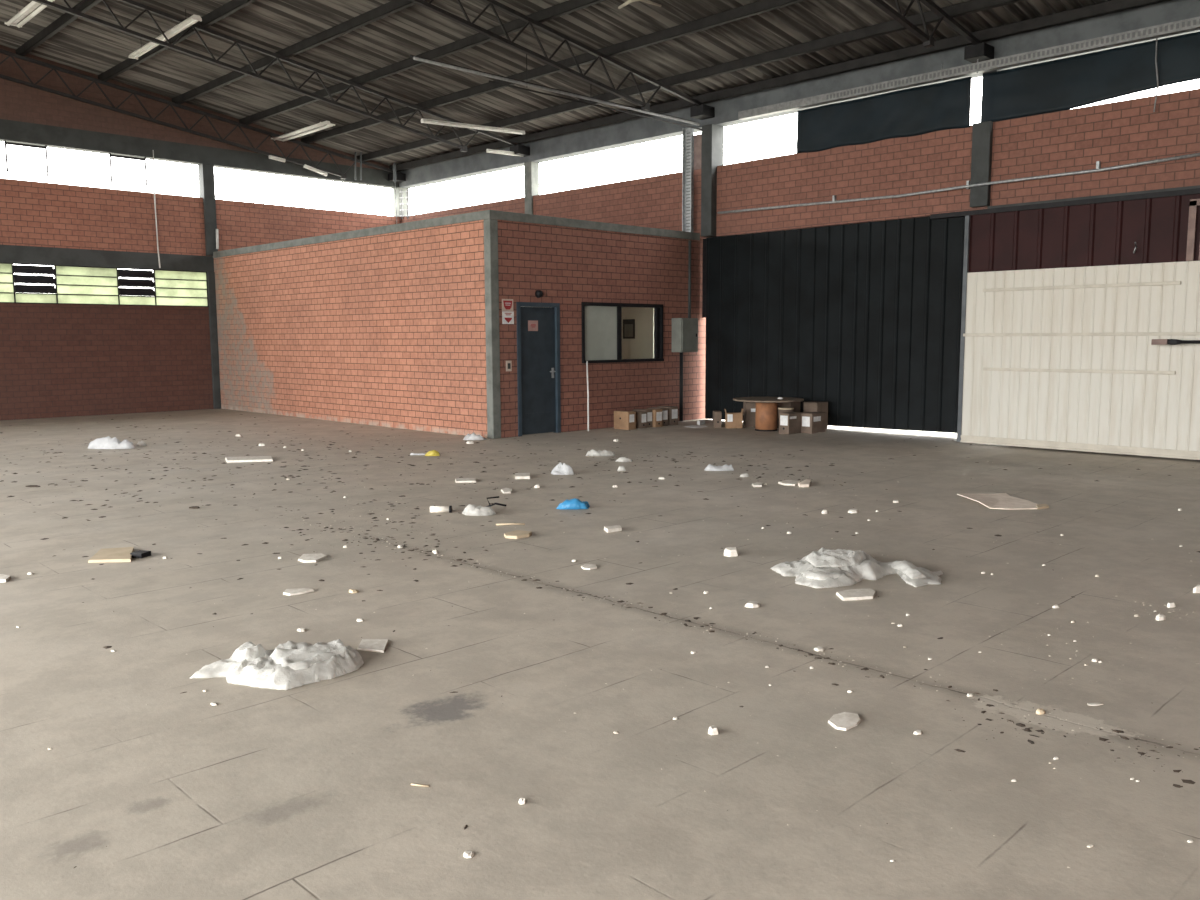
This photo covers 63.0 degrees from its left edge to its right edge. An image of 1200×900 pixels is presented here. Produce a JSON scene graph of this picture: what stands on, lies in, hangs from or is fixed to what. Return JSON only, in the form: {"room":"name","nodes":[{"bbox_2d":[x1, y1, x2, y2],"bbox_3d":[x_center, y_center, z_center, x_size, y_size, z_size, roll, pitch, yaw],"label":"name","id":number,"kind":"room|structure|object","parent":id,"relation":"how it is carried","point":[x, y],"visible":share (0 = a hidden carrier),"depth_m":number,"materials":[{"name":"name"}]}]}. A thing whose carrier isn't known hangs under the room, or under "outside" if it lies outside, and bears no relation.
{"room":"abandoned warehouse","nodes":[
{"label":"abandoned warehouse","id":0,"kind":"room"},
{"bbox_2d":[0,45,400,420],"bbox_3d":[-13.088,-4.278,18.418,21.860,7.626,0.200,-7,9,-44],"label":"wall","id":1,"kind":"structure","parent":0,"point":[57,360],"depth_m":21.01,"materials":[{"name":"brick"}]},
{"bbox_2d":[4,140,48,175],"bbox_3d":[-11.540,-5.867,19.731,0.760,0.610,0.020,-7,9,-44],"label":"window sash","id":2,"kind":"structure","parent":1,"relation":"in","point":[5,142],"depth_m":19.70,"materials":[{"name":"metal"}]},
{"bbox_2d":[0,262,208,306],"bbox_3d":[-11.734,-3.357,19.747,7.712,0.798,0.156,-7,9,-44],"label":"window","id":3,"kind":"structure","parent":1,"relation":"in","point":[81,285],"depth_m":20.83,"materials":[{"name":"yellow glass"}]},
{"bbox_2d":[0,245,213,271],"bbox_3d":[-14.855,-3.574,16.721,16.860,0.350,0.260,-7,9,-44],"label":"trim","id":4,"kind":"structure","parent":1,"relation":"attached to","point":[8,253],"depth_m":20.77,"materials":[{"name":"paint"}]},
{"bbox_2d":[198,164,217,255],"bbox_3d":[-8.947,-5.461,22.366,0.260,2.040,0.270,-7,9,-44],"label":"concrete column","id":5,"kind":"structure","parent":4,"relation":"on","point":[205,171],"depth_m":22.25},
{"bbox_2d":[109,153,146,185],"bbox_3d":[-10.151,-6.030,21.097,0.750,0.610,0.020,-7,9,-44],"label":"window sash","id":6,"kind":"structure","parent":1,"relation":"in","point":[110,154],"depth_m":21.06,"materials":[{"name":"metal"}]},
{"bbox_2d":[153,150,160,267],"bbox_3d":[-9.723,-5.270,21.459,0.052,2.535,0.061,-7,9,-44],"label":"conduit","id":7,"kind":"object","parent":1,"relation":"attached to","point":[153,150],"visible":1,"depth_m":21.45,"materials":[{"name":"white plastic"}]},
{"bbox_2d":[0,119,398,188],"bbox_3d":[-13.161,-6.178,18.122,22.060,0.390,0.260,-7,9,-44],"label":"wall beam","id":8,"kind":"structure","parent":1,"relation":"attached to","point":[10,130],"depth_m":21.62,"materials":[{"name":"paint"}]},
{"bbox_2d":[398,0,1199,188],"bbox_3d":[4.813,-6.036,15.780,0.300,0.475,28.850,-7,9,-44],"label":"wall beam","id":9,"kind":"structure","parent":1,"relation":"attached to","point":[638,130],"depth_m":17.10,"materials":[{"name":"grey metal"}]},
{"bbox_2d":[0,49,405,181],"bbox_3d":[-12.859,-6.838,17.898,21.694,2.104,0.300,-7,9,-44],"label":"roof truss","id":10,"kind":"object","parent":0,"point":[400,177],"visible":0.98,"depth_m":21.40,"materials":[{"name":"metal"}]},
{"bbox_2d":[98,0,255,80],"bbox_3d":[-0.454,-6.646,10.464,0.081,0.150,28.450,-7,9,-44],"label":"roof beam","id":11,"kind":"structure","parent":10,"relation":"on","point":[227,9],"depth_m":17.43,"materials":[{"name":"metal"}]},
{"bbox_2d":[271,121,334,141],"bbox_3d":[-6.755,-7.269,22.212,0.360,0.192,2.361,-7,9,-44],"label":"strip light","id":12,"kind":"object","parent":10,"relation":"hanging from","point":[327,124],"visible":1,"depth_m":22.10,"materials":[{"name":"white plastic"}]},
{"bbox_2d":[304,164,327,175],"bbox_3d":[-6.906,-6.797,23.807,0.618,0.216,0.060,-7,9,-44],"label":"strip light","id":13,"kind":"object","parent":10,"relation":"hanging from","point":[305,165],"visible":1,"depth_m":23.79,"materials":[{"name":"white plastic"}]},
{"bbox_2d":[239,0,605,124],"bbox_3d":[1.701,-6.459,12.632,0.081,0.150,28.450,-7,9,-44],"label":"roof beam","id":14,"kind":"structure","parent":10,"relation":"on","point":[569,6],"depth_m":17.24,"materials":[{"name":"metal"}]},
{"bbox_2d":[618,0,660,8],"bbox_3d":[0.568,-6.438,14.095,0.628,0.116,0.211,0,7,5],"label":"strap","id":15,"kind":"object","parent":14,"relation":"hanging from","point":[627,2],"visible":1,"depth_m":14.09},
{"bbox_2d":[301,0,805,143],"bbox_3d":[2.789,-6.365,13.727,0.081,0.150,28.450,-7,9,-44],"label":"roof beam","id":16,"kind":"structure","parent":10,"relation":"on","point":[761,6],"depth_m":16.68,"materials":[{"name":"metal"}]},
{"bbox_2d":[357,0,1023,160],"bbox_3d":[3.877,-6.270,14.821,0.081,0.150,28.450,-7,9,-44],"label":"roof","id":17,"kind":"structure","parent":10,"relation":"on","point":[972,6],"depth_m":16.35,"materials":[{"name":"metal"}]},
{"bbox_2d":[389,0,1170,170],"bbox_3d":[4.552,-6.212,15.501,0.081,0.150,28.450,-7,9,-44],"label":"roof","id":18,"kind":"structure","parent":10,"relation":"on","point":[1112,6],"depth_m":16.12,"materials":[{"name":"metal"}]},
{"bbox_2d":[32,0,529,156],"bbox_3d":[-9.382,-6.454,14.410,21.694,2.104,0.300,-7,9,-44],"label":"roof truss","id":19,"kind":"object","parent":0,"point":[518,149],"visible":0.99,"depth_m":17.84,"materials":[{"name":"metal"}]},
{"bbox_2d":[486,149,520,155],"bbox_3d":[-2.097,-6.578,21.686,1.027,0.121,0.060,-7,9,-44],"label":"strip light","id":20,"kind":"object","parent":19,"relation":"attached to","point":[487,150],"visible":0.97,"depth_m":21.59,"materials":[{"name":"white plastic"}]},
{"bbox_2d":[214,220,486,437],"bbox_3d":[-5.288,-2.298,19.167,0.140,3.450,10.030,-7,9,-44],"label":"wall","id":21,"kind":"structure","parent":0,"point":[384,330],"depth_m":18.15,"materials":[{"name":"brick"}]},
{"bbox_2d":[213,210,699,257],"bbox_3d":[-3.485,-4.279,20.633,5.120,0.135,10.190,-7,9,-44],"label":"trim","id":22,"kind":"structure","parent":21,"relation":"on","point":[486,214],"depth_m":17.20,"materials":[{"name":"grey concrete"}]},
{"bbox_2d":[0,0,1109,165],"bbox_3d":[-3.039,-6.152,7.979,22.860,1.745,28.903,-7,9,-44],"label":"ceiling","id":23,"kind":"structure","parent":0,"point":[83,44],"depth_m":17.34,"materials":[{"name":"metal"}]},
{"bbox_2d":[5,0,54,27],"bbox_3d":[-9.463,-7.341,16.227,0.260,0.242,1.871,-7,9,-44],"label":"strip light","id":24,"kind":"object","parent":23,"relation":"hanging from","point":[33,5],"visible":0.99,"depth_m":16.30,"materials":[{"name":"white plastic"}]},
{"bbox_2d":[15,0,101,55],"bbox_3d":[-1.528,-6.739,9.384,0.081,0.150,28.450,-7,9,-44],"label":"roof beam","id":25,"kind":"structure","parent":23,"relation":"attached to","point":[65,19],"depth_m":17.75,"materials":[{"name":"metal"}]},
{"bbox_2d":[129,9,201,58],"bbox_3d":[-7.528,-7.185,16.866,0.160,0.275,2.997,-6,9,-43],"label":"strip light","id":26,"kind":"object","parent":23,"relation":"hanging from","point":[193,19],"visible":0.93,"depth_m":16.59,"materials":[{"name":"white plastic"}]},
{"bbox_2d":[172,0,415,103],"bbox_3d":[0.620,-6.553,11.545,0.081,0.150,28.450,-7,9,-44],"label":"roof beam","id":27,"kind":"structure","parent":23,"relation":"attached to","point":[393,6],"depth_m":17.29,"materials":[{"name":"metal"}]},
{"bbox_2d":[421,118,524,134],"bbox_3d":[-2.542,-6.582,19.967,2.600,0.212,0.090,-7,9,-44],"label":"strip light","id":28,"kind":"object","parent":23,"relation":"hanging from","point":[428,121],"visible":1,"depth_m":19.88,"materials":[{"name":"white plastic"}]},
{"bbox_2d":[409,0,714,119],"bbox_3d":[-5.681,-6.045,10.695,21.694,2.104,0.300,-7,9,-44],"label":"roof truss","id":29,"kind":"object","parent":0,"point":[701,111],"visible":1,"depth_m":15.79,"materials":[{"name":"metal"}]},
{"bbox_2d":[410,55,694,121],"bbox_3d":[-0.456,-5.876,16.161,6.320,0.032,0.032,-7,9,-44],"label":"conduit pipe","id":30,"kind":"object","parent":29,"relation":"attached to","point":[410,55],"visible":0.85,"depth_m":15.61,"materials":[{"name":"metal"}]},
{"bbox_2d":[489,80,701,129],"bbox_3d":[0.112,-5.770,16.527,5.020,0.028,0.028,-7,9,-44],"label":"conduit pipe","id":31,"kind":"object","parent":29,"relation":"attached to","point":[489,80],"visible":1,"depth_m":16.23,"materials":[{"name":"metal"}]},
{"bbox_3d":[-1.147,-5.941,15.339,0.010,0.521,0.012,-7,9,-44],"label":"rod","id":32,"kind":"object","parent":29,"relation":"hanging from","visible":0},
{"bbox_2d":[413,57,699,125],"bbox_3d":[-0.393,-5.819,16.104,6.320,0.048,0.048,-7,9,-44],"label":"conduit pipe","id":33,"kind":"object","parent":32,"relation":"hanging from","point":[414,58],"visible":1,"depth_m":15.62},
{"bbox_2d":[498,220,698,437],"bbox_3d":[0.102,-2.116,17.358,4.960,3.450,0.140,-7,9,-44],"label":"wall","id":34,"kind":"structure","parent":0,"point":[571,266],"depth_m":17.05,"materials":[{"name":"brick"}]},
{"bbox_2d":[502,299,512,310],"bbox_3d":[-1.474,-2.316,15.658,0.230,0.190,0.011,-7,9,-44],"label":"safety sign","id":35,"kind":"object","parent":34,"relation":"attached to","point":[507,304],"visible":1,"depth_m":15.65,"materials":[{"name":"plastic"}]},
{"bbox_2d":[502,311,513,323],"bbox_3d":[-1.470,-2.118,15.685,0.235,0.200,0.009,-7,9,-44],"label":"safety sign","id":36,"kind":"object","parent":34,"relation":"attached to","point":[507,316],"visible":1,"depth_m":15.68,"materials":[{"name":"plastic"}]},
{"bbox_2d":[516,302,560,436],"bbox_3d":[-1.035,-1.344,16.253,0.930,2.180,0.141,-7,9,-44],"label":"door","id":37,"kind":"structure","parent":34,"relation":"in","point":[538,352],"depth_m":16.27,"materials":[{"name":"blue paint"}]},
{"bbox_2d":[528,320,537,330],"bbox_3d":[-1.099,-2.041,16.095,0.210,0.170,0.006,-7,9,-44],"label":"paper notice","id":38,"kind":"object","parent":37,"relation":"attached to","point":[532,325],"visible":1,"depth_m":16.09,"materials":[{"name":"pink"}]},
{"bbox_2d":[581,302,663,362],"bbox_3d":[0.397,-2.105,17.604,2.080,1.050,0.170,-7,9,-44],"label":"window","id":39,"kind":"structure","parent":34,"relation":"in","point":[601,322],"depth_m":17.32,"materials":[{"name":"glass"}]},
{"bbox_2d":[671,240,697,420],"bbox_3d":[1.617,-2.249,18.550,0.500,3.410,0.268,-7,9,-44],"label":"meter box","id":40,"kind":"object","parent":34,"relation":"attached to","point":[684,330],"visible":1,"depth_m":18.51,"materials":[{"name":"grey paint"}]},
{"bbox_2d":[682,128,693,231],"bbox_3d":[1.679,-4.822,18.731,0.070,2.600,0.220,-7,9,-44],"label":"cable tray","id":41,"kind":"object","parent":34,"relation":"attached to","point":[688,133],"visible":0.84,"depth_m":18.69,"materials":[{"name":"metal"}]},
{"bbox_2d":[0,409,1199,899],"bbox_3d":[-2.900,0.712,8.835,22.710,0.200,29.050,-7,9,-44],"label":"floor","id":42,"kind":"structure","parent":0,"point":[321,802],"depth_m":4.74,"materials":[{"name":"concrete"}]},
{"bbox_2d":[88,436,146,448],"bbox_3d":[-7.185,-0.121,14.571,0.834,0.185,0.435,-4,8,-30],"label":"plastic bag","id":43,"kind":"object","parent":42,"relation":"on","point":[107,442],"visible":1,"depth_m":14.47,"materials":[{"name":"white"}]},
{"bbox_2d":[88,547,150,562],"bbox_3d":[-3.551,0.773,7.298,0.399,0.035,0.457,-2,7,-15],"label":"board","id":44,"kind":"object","parent":42,"relation":"on","point":[124,554],"visible":1,"depth_m":7.23,"materials":[{"name":"beige"}]},
{"bbox_2d":[207,272,220,408],"bbox_3d":[-8.899,-2.518,22.597,0.160,3.140,0.070,-7,9,-44],"label":"concrete column","id":45,"kind":"structure","parent":42,"relation":"on","point":[210,275],"depth_m":22.57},
{"bbox_2d":[225,456,272,462],"bbox_3d":[-4.679,0.121,13.050,0.670,0.029,0.438,-2,7,-11],"label":"strip","id":46,"kind":"object","parent":42,"relation":"on","point":[246,458],"visible":1,"depth_m":12.89,"materials":[{"name":"white paint"}]},
{"bbox_2d":[190,639,363,689],"bbox_3d":[-1.549,1.008,4.767,0.747,0.121,0.598,-7,9,-44],"label":"plastic bag","id":47,"kind":"object","parent":42,"relation":"on","point":[290,664],"visible":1,"depth_m":4.67,"materials":[{"name":"white"}]},
{"bbox_2d":[283,588,313,595],"bbox_3d":[-1.933,0.896,6.236,0.174,0.014,0.147,-7,9,-44],"label":"paper strip","id":48,"kind":"object","parent":42,"relation":"on","point":[289,592],"visible":1,"depth_m":6.20,"materials":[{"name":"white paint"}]},
{"bbox_2d":[298,553,326,562],"bbox_3d":[-2.100,0.788,7.166,0.189,0.019,0.240,-1,7,-3],"label":"plaster slab","id":49,"kind":"object","parent":42,"relation":"on","point":[306,558],"visible":1,"depth_m":7.14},
{"bbox_2d":[357,639,388,652],"bbox_3d":[-1.188,1.023,5.121,0.147,0.011,0.213,-1,7,-4],"label":"board","id":50,"kind":"object","parent":42,"relation":"on","point":[374,645],"depth_m":5.11,"materials":[{"name":"white paint"}]},
{"bbox_2d":[410,450,439,455],"bbox_3d":[-2.409,0.034,13.468,0.442,0.085,0.121,2,7,22],"label":"plastic bag","id":51,"kind":"object","parent":42,"relation":"on","point":[433,452],"visible":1,"depth_m":13.40,"materials":[{"name":"yellow"}]},
{"bbox_2d":[430,506,451,512],"bbox_3d":[-1.471,0.548,9.062,0.197,0.066,0.067,0,7,0],"label":"paper cup","id":52,"kind":"object","parent":42,"relation":"on","point":[433,509],"visible":1,"depth_m":9.04,"materials":[{"name":"white paint"}]},
{"bbox_2d":[455,478,475,482],"bbox_3d":[-1.515,0.342,11.041,0.237,0.019,0.237,-1,7,-8],"label":"strip","id":53,"kind":"object","parent":42,"relation":"on","point":[458,480],"visible":1,"depth_m":10.96,"materials":[{"name":"white paint"}]},
{"bbox_2d":[463,433,486,439],"bbox_3d":[-1.981,-0.220,15.529,0.379,0.116,0.174,1,7,9],"label":"plastic bag","id":54,"kind":"object","parent":42,"relation":"on","point":[473,436],"visible":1,"depth_m":15.48,"materials":[{"name":"white"}]},
{"bbox_2d":[462,504,495,515],"bbox_3d":[-1.109,0.543,8.949,0.320,0.089,0.187,0,7,-2],"label":"plastic bag","id":55,"kind":"object","parent":42,"relation":"on","point":[470,510],"visible":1,"depth_m":8.90,"materials":[{"name":"white"}]},
{"bbox_2d":[484,219,500,438],"bbox_3d":[-1.709,-1.903,15.575,0.162,3.450,0.162,-7,9,-44],"label":"concrete column","id":56,"kind":"structure","parent":42,"relation":"on","point":[491,272],"depth_m":15.51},
{"bbox_2d":[504,530,531,538],"bbox_3d":[-0.674,0.686,7.970,0.251,0.026,0.196,-7,9,-44],"label":"board offcut","id":57,"kind":"object","parent":42,"relation":"on","point":[516,534],"visible":1,"depth_m":7.92,"materials":[{"name":"wood"}]},
{"bbox_2d":[515,473,529,478],"bbox_3d":[-0.898,0.299,11.342,0.175,0.029,0.313,-1,7,-4],"label":"foam block","id":58,"kind":"object","parent":42,"relation":"on","point":[517,475],"visible":1,"depth_m":11.23,"materials":[{"name":"white paint"}]},
{"bbox_2d":[551,462,573,474],"bbox_3d":[-0.445,0.213,11.563,0.271,0.143,0.187,-1,7,-4],"label":"plastic bag","id":59,"kind":"object","parent":42,"relation":"on","point":[560,469],"visible":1,"depth_m":11.52,"materials":[{"name":"white"}]},
{"bbox_2d":[556,498,589,509],"bbox_3d":[-0.247,0.502,9.224,0.333,0.100,0.139,-2,7,-17],"label":"plastic bag","id":60,"kind":"object","parent":42,"relation":"on","point":[574,503],"visible":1,"depth_m":9.20,"materials":[{"name":"blue"}]},
{"bbox_2d":[586,361,588,430],"bbox_3d":[-0.208,-0.929,16.838,0.038,1.193,0.352,-1,7,-4],"label":"leaning pole","id":61,"kind":"object","parent":42,"relation":"on","point":[587,361],"visible":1,"depth_m":16.82,"materials":[{"name":"white plastic"}]},
{"bbox_2d":[0,414,1199,867],"bbox_3d":[-2.634,0.072,13.463,14.080,0.014,21.462,-7,9,-44],"label":"litter","id":62,"kind":"object","parent":42,"relation":"on","point":[674,460],"visible":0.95,"depth_m":8.61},
{"bbox_2d":[586,449,614,455],"bbox_3d":[0.004,0.035,13.342,0.406,0.089,0.128,-1,7,-3],"label":"plastic bag","id":63,"kind":"object","parent":42,"relation":"on","point":[592,452],"visible":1,"depth_m":13.32,"materials":[{"name":"white"}]},
{"bbox_2d":[3,413,1199,876],"bbox_3d":[-2.585,0.061,13.578,13.734,0.009,21.267,-7,9,-44],"label":"pale grit","id":64,"kind":"object","parent":42,"relation":"on","point":[224,413],"visible":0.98,"depth_m":5.89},
{"bbox_2d":[604,525,621,532],"bbox_3d":[0.117,0.658,8.171,0.172,0.029,0.130,-3,7,-24],"label":"foam block","id":65,"kind":"object","parent":42,"relation":"on","point":[616,528],"visible":1,"depth_m":8.14,"materials":[{"name":"white paint"}]},
{"bbox_2d":[614,410,635,429],"bbox_3d":[0.437,-0.526,17.248,0.196,0.314,0.364,-7,9,-44],"label":"box","id":66,"kind":"object","parent":42,"relation":"on","point":[625,420],"visible":1,"depth_m":17.15,"materials":[{"name":"brown cardboard"}]},
{"bbox_2d":[636,411,646,428],"bbox_3d":[0.657,-0.543,17.479,0.164,0.294,0.344,-7,9,-44],"label":"box","id":67,"kind":"object","parent":42,"relation":"on","point":[641,416],"visible":0.68,"depth_m":17.35,"materials":[{"name":"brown cardboard"}]},
{"bbox_2d":[633,409,651,427],"bbox_3d":[0.765,-0.569,17.612,0.164,0.314,0.344,-7,9,-44],"label":"box","id":68,"kind":"object","parent":42,"relation":"on","point":[649,412],"visible":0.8,"depth_m":17.50,"materials":[{"name":"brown cardboard"}]},
{"bbox_2d":[647,409,661,426],"bbox_3d":[0.940,-0.580,17.700,0.194,0.314,0.344,-7,9,-44],"label":"box","id":69,"kind":"object","parent":42,"relation":"on","point":[656,413],"visible":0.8,"depth_m":17.56,"materials":[{"name":"brown cardboard"}]},
{"bbox_2d":[647,407,667,425],"bbox_3d":[1.048,-0.608,17.890,0.214,0.324,0.344,-7,9,-44],"label":"box","id":70,"kind":"object","parent":42,"relation":"on","point":[664,410],"visible":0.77,"depth_m":17.79,"materials":[{"name":"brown cardboard"}]},
{"bbox_2d":[657,406,677,424],"bbox_3d":[1.247,-0.637,18.099,0.214,0.334,0.344,-7,9,-44],"label":"box","id":71,"kind":"object","parent":42,"relation":"on","point":[672,410],"visible":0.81,"depth_m":17.96,"materials":[{"name":"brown cardboard"}]},
{"bbox_2d":[713,411,721,426],"bbox_3d":[2.103,-0.558,17.603,0.128,0.280,0.304,0,7,0],"label":"box","id":72,"kind":"object","parent":42,"relation":"on","point":[717,415],"visible":1,"depth_m":17.46,"materials":[{"name":"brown cardboard"}]},
{"bbox_2d":[704,464,733,470],"bbox_3d":[1.437,0.208,11.809,0.362,0.080,0.134,0,7,-2],"label":"plastic bag","id":73,"kind":"object","parent":42,"relation":"on","point":[709,467],"visible":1,"depth_m":11.78,"materials":[{"name":"white"}]},
{"bbox_2d":[724,547,738,556],"bbox_3d":[0.967,0.749,7.229,0.109,0.056,0.107,1,7,14],"label":"chunk","id":74,"kind":"object","parent":42,"relation":"on","point":[729,551],"visible":1,"depth_m":7.20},
{"bbox_2d":[724,409,743,428],"bbox_3d":[2.369,-0.559,17.348,0.314,0.339,0.204,0,7,0],"label":"cardboard box","id":75,"kind":"object","parent":42,"relation":"on","point":[732,420],"visible":1,"depth_m":17.25,"materials":[{"name":"cardboard"}]},
{"bbox_2d":[743,402,755,426],"bbox_3d":[2.706,-0.646,17.664,0.208,0.437,0.304,0,7,0],"label":"cardboard box","id":76,"kind":"object","parent":42,"relation":"on","point":[749,408],"visible":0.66,"depth_m":17.52,"materials":[{"name":"cardboard"}]},
{"bbox_2d":[755,402,776,430],"bbox_3d":[2.861,-0.596,16.855,0.384,0.520,0.384,-7,9,-44],"label":"drum","id":77,"kind":"object","parent":42,"relation":"on","point":[766,412],"visible":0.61,"depth_m":16.70,"materials":[{"name":"brown"}]},
{"bbox_2d":[733,397,803,401],"bbox_3d":[2.888,-0.868,16.823,1.200,0.025,1.200,-7,9,-44],"label":"round board","id":78,"kind":"object","parent":77,"relation":"on","point":[742,399],"visible":0.98,"depth_m":16.61,"materials":[{"name":"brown wood"}]},
{"bbox_2d":[777,402,799,427],"bbox_3d":[3.311,-0.636,17.235,0.304,0.509,0.300,-7,9,-44],"label":"cardboard box","id":79,"kind":"object","parent":42,"relation":"on","point":[796,405],"visible":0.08,"depth_m":17.14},
{"bbox_2d":[778,480,799,485],"bbox_3d":[2.081,0.360,10.724,0.278,0.021,0.245,-7,9,-44],"label":"plaster slab","id":80,"kind":"object","parent":42,"relation":"on","point":[785,482],"visible":0.95,"depth_m":10.69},
{"bbox_2d":[779,412,802,433],"bbox_3d":[3.193,-0.453,16.364,0.426,0.344,0.204,-7,9,-44],"label":"cardboard box","id":81,"kind":"object","parent":42,"relation":"on","point":[789,422],"visible":1,"depth_m":16.24,"materials":[{"name":"cardboard"}]},
{"bbox_2d":[801,412,825,433],"bbox_3d":[3.587,-0.460,16.455,0.426,0.334,0.219,-7,9,-44],"label":"cardboard box","id":82,"kind":"object","parent":42,"relation":"on","point":[811,422],"visible":1,"depth_m":16.34,"materials":[{"name":"cardboard"}]},
{"bbox_2d":[803,401,827,428],"bbox_3d":[3.756,-0.602,17.073,0.344,0.474,0.280,-7,9,-44],"label":"cardboard box","id":83,"kind":"object","parent":42,"relation":"on","point":[812,406],"visible":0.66,"depth_m":16.97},
{"bbox_2d":[828,712,859,730],"bbox_3d":[1.022,1.130,4.092,0.116,0.012,0.187,3,7,29],"label":"plaster slab","id":84,"kind":"object","parent":42,"relation":"on","point":[845,721],"visible":1,"depth_m":4.08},
{"bbox_2d":[836,589,875,600],"bbox_3d":[1.598,0.896,6.076,0.269,0.020,0.184,-1,7,-9],"label":"plaster slab","id":85,"kind":"object","parent":42,"relation":"on","point":[851,594],"visible":1,"depth_m":6.04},
{"bbox_2d":[770,547,942,587],"bbox_3d":[1.776,0.762,6.644,1.107,0.152,0.862,-2,7,-13],"label":"plastic bag","id":86,"kind":"object","parent":42,"relation":"on","point":[823,568],"visible":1,"depth_m":6.51,"materials":[{"name":"white"}]},
{"bbox_2d":[957,493,1048,509],"bbox_3d":[3.889,0.485,9.491,0.619,0.037,0.900,-1,7,-8],"label":"cardboard sheet","id":87,"kind":"object","parent":42,"relation":"on","point":[995,500],"visible":1,"depth_m":9.40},
{"bbox_2d":[930,188,1199,459],"bbox_3d":[7.927,-1.526,11.946,0.186,3.380,8.350,-7,9,-44],"label":"gate","id":88,"kind":"object","parent":42,"relation":"on","point":[1064,303],"visible":1,"depth_m":13.26,"materials":[{"name":"white metal"}]},
{"bbox_2d":[1151,339,1199,344],"bbox_3d":[7.850,-1.297,11.759,0.235,0.076,2.180,-7,9,-44],"label":"bar","id":89,"kind":"object","parent":88,"relation":"attached to","point":[1154,341],"visible":1,"depth_m":12.29,"materials":[{"name":"black metal"}]},
{"bbox_2d":[622,307,653,358],"bbox_3d":[-1.125,-2.127,18.605,4.960,3.200,1.370,-7,9,-44],"label":"wall","id":90,"kind":"structure","parent":0,"point":[642,346],"depth_m":20.07,"materials":[{"name":"paint"}]},
{"bbox_2d":[623,319,634,338],"bbox_3d":[0.597,-2.504,20.277,0.009,0.400,0.340,-7,9,-44],"label":"notice","id":91,"kind":"object","parent":90,"relation":"attached to","point":[628,324],"visible":1,"depth_m":20.27,"materials":[{"name":"paper"}]},
{"bbox_2d":[401,88,1199,418],"bbox_3d":[4.836,-2.692,16.313,0.400,4.790,28.650,-7,9,-44],"label":"wall","id":92,"kind":"structure","parent":0,"point":[1127,131],"depth_m":15.65,"materials":[{"name":"brick"}]},
{"bbox_2d":[393,187,408,216],"bbox_3d":[-5.259,-6.533,25.902,0.300,0.750,0.300,-7,9,-44],"label":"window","id":93,"kind":"structure","parent":92,"relation":"on","point":[398,195],"depth_m":25.79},
{"bbox_2d":[524,162,538,214],"bbox_3d":[-1.544,-5.532,22.288,0.240,1.950,0.250,-7,9,-44],"label":"concrete column","id":94,"kind":"structure","parent":92,"relation":"attached to","point":[531,169],"depth_m":22.14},
{"bbox_2d":[694,134,701,169],"bbox_3d":[1.884,-5.690,18.706,0.010,0.650,0.250,-7,9,-44],"label":"clerestory slat","id":95,"kind":"object","parent":92,"relation":"on","point":[697,138],"visible":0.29,"depth_m":18.72,"materials":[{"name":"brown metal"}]},
{"bbox_2d":[702,238,705,317],"bbox_3d":[2.050,-3.325,18.962,0.030,1.510,0.140,-7,9,-44],"label":"plate","id":96,"kind":"object","parent":92,"relation":"attached to","point":[704,240],"visible":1,"depth_m":18.97,"materials":[{"name":"black metal"}]},
{"bbox_2d":[701,124,723,236],"bbox_3d":[2.123,-5.072,18.530,0.360,2.040,0.250,-7,9,-44],"label":"concrete column","id":97,"kind":"structure","parent":92,"relation":"attached to","point":[712,146],"depth_m":18.40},
{"bbox_2d":[705,216,964,432],"bbox_3d":[4.162,-2.116,16.935,0.123,3.480,5.927,-7,9,-44],"label":"gate","id":98,"kind":"object","parent":92,"relation":"attached to","point":[863,320],"visible":0.69,"depth_m":16.85,"materials":[{"name":"black metal"}]},
{"bbox_2d":[797,76,971,152],"bbox_3d":[4.528,-5.402,15.962,0.044,0.742,3.111,-7,9,-44],"label":"tarpaulin","id":99,"kind":"object","parent":92,"relation":"hanging from","point":[915,111],"visible":1,"depth_m":15.85,"materials":[{"name":"plastic"}]},
{"bbox_2d":[717,153,1199,213],"bbox_3d":[5.055,-4.133,15.509,0.152,0.184,8.140,-7,9,-44],"label":"conduit","id":100,"kind":"object","parent":92,"relation":"attached to","point":[968,185],"visible":1,"depth_m":14.76,"materials":[{"name":"metal"}]},
{"bbox_2d":[970,121,992,207],"bbox_3d":[5.765,-4.311,14.816,0.099,1.240,0.280,-7,9,-44],"label":"concrete column","id":101,"kind":"structure","parent":92,"relation":"attached to","point":[982,132],"depth_m":14.77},
{"bbox_2d":[981,32,1199,121],"bbox_3d":[10.169,-4.791,10.301,0.049,0.720,12.580,-7,9,-44],"label":"tarpaulin","id":102,"kind":"object","parent":92,"relation":"hanging from","point":[1068,83],"visible":1,"depth_m":13.66,"materials":[{"name":"plastic"}]},
{"bbox_2d":[987,185,1199,208],"bbox_3d":[10.312,-3.111,10.374,0.050,0.165,12.620,-7,9,-44],"label":"trim","id":103,"kind":"structure","parent":92,"relation":"attached to","point":[1197,186],"depth_m":13.70,"materials":[{"name":"paint"}]},
{"bbox_2d":[870,0,993,62],"bbox_3d":[-1.972,-5.636,6.974,21.694,2.104,0.300,-7,9,-44],"label":"roof truss","id":104,"kind":"object","parent":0,"point":[979,50],"visible":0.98,"depth_m":13.50,"materials":[{"name":"metal"}]},
{"bbox_2d":[738,16,1199,119],"bbox_3d":[8.530,-5.383,11.626,0.134,0.250,17.050,-7,9,-44],"label":"cable tray","id":105,"kind":"object","parent":104,"relation":"attached to","point":[1191,24],"visible":1,"depth_m":14.40,"materials":[{"name":"metal"}]},
{"bbox_2d":[1153,38,1158,111],"bbox_3d":[7.388,-5.003,13.006,0.109,0.983,0.054,-7,9,-44],"label":"wire","id":106,"kind":"object","parent":105,"relation":"hanging from","point":[1156,38],"visible":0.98,"depth_m":13.01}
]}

